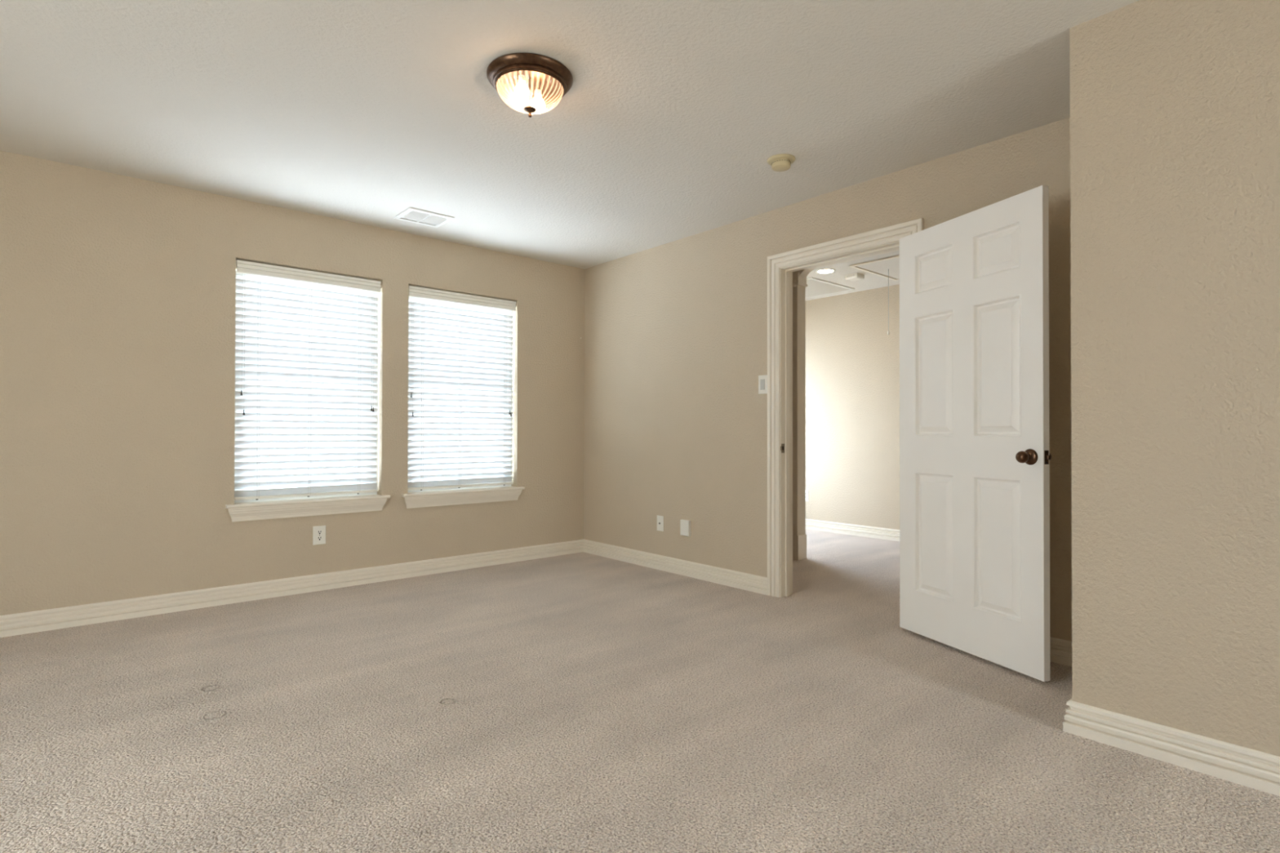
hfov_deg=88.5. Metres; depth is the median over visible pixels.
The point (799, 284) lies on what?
trim
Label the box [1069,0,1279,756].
wall
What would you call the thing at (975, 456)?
door
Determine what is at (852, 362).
wall
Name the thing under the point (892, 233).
door frame
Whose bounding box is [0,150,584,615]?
wall
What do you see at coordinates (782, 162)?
smoke detector
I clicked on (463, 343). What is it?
window blind
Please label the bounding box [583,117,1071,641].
wall
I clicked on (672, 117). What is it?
ceiling
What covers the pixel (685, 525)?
phone jack
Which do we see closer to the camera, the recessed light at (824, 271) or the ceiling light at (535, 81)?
the ceiling light at (535, 81)
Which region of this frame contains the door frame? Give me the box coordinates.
[767,217,924,597]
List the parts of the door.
panel, panel, panel, panel, panel, panel, knob, latch plate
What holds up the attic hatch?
attached to the ceiling
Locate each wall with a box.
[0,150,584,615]
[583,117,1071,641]
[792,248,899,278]
[805,284,899,529]
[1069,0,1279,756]
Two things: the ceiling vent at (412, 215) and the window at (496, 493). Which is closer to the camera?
the ceiling vent at (412, 215)
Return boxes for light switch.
[758,374,767,394]
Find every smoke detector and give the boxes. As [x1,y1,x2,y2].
[767,153,795,171]
[844,272,864,281]
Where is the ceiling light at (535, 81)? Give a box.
[486,52,573,117]
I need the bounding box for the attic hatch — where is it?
[848,254,899,334]
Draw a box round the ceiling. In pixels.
[0,0,1138,300]
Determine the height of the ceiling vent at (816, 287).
0.014 m
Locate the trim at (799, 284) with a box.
[792,272,808,559]
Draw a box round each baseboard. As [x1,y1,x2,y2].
[0,539,767,637]
[805,519,899,541]
[1049,636,1279,796]
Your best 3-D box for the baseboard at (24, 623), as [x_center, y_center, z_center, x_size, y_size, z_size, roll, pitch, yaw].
[-1.941,1.004,3.092,5.600,0.106,1.990,1,-1,-41]
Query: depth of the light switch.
4.22 m
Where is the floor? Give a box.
[0,528,1279,852]
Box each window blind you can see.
[234,259,381,500]
[408,285,515,490]
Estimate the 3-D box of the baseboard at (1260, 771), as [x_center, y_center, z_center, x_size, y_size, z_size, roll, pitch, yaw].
[2.577,1.000,1.588,0.768,0.106,4.203,1,-1,-41]
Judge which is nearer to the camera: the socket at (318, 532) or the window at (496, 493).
the socket at (318, 532)
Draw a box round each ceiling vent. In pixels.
[394,207,454,227]
[805,277,854,298]
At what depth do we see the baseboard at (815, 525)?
6.59 m
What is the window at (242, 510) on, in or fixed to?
in the wall at (117, 292)
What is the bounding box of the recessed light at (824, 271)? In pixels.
[815,268,835,274]
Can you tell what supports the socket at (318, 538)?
attached to the wall outlet at (319, 531)
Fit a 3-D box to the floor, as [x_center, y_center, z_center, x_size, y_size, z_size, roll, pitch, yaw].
[0.750,1.113,1.983,8.500,0.120,7.500,1,-1,-41]
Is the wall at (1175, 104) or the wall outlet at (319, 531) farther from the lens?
the wall outlet at (319, 531)
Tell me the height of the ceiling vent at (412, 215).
0.017 m
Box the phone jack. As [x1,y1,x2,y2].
[680,519,691,536]
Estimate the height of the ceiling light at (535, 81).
0.164 m
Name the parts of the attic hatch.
hatch frame, hatch panel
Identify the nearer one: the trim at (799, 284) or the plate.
the plate
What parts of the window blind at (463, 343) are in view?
tilt cord, tilt cord, ladder cord, ladder cord, rail, ladder cord, lift cord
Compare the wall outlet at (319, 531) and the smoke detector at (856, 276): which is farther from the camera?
the smoke detector at (856, 276)
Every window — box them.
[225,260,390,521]
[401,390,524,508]
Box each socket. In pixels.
[316,530,322,534]
[316,536,322,540]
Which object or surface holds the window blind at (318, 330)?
attached to the window at (242, 510)
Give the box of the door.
[899,185,1051,681]
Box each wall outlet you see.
[312,525,325,545]
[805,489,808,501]
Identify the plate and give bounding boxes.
[657,515,663,531]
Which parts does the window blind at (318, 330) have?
tilt cord, ladder cord, rail, ladder cord, ladder cord, lift cord, lift cord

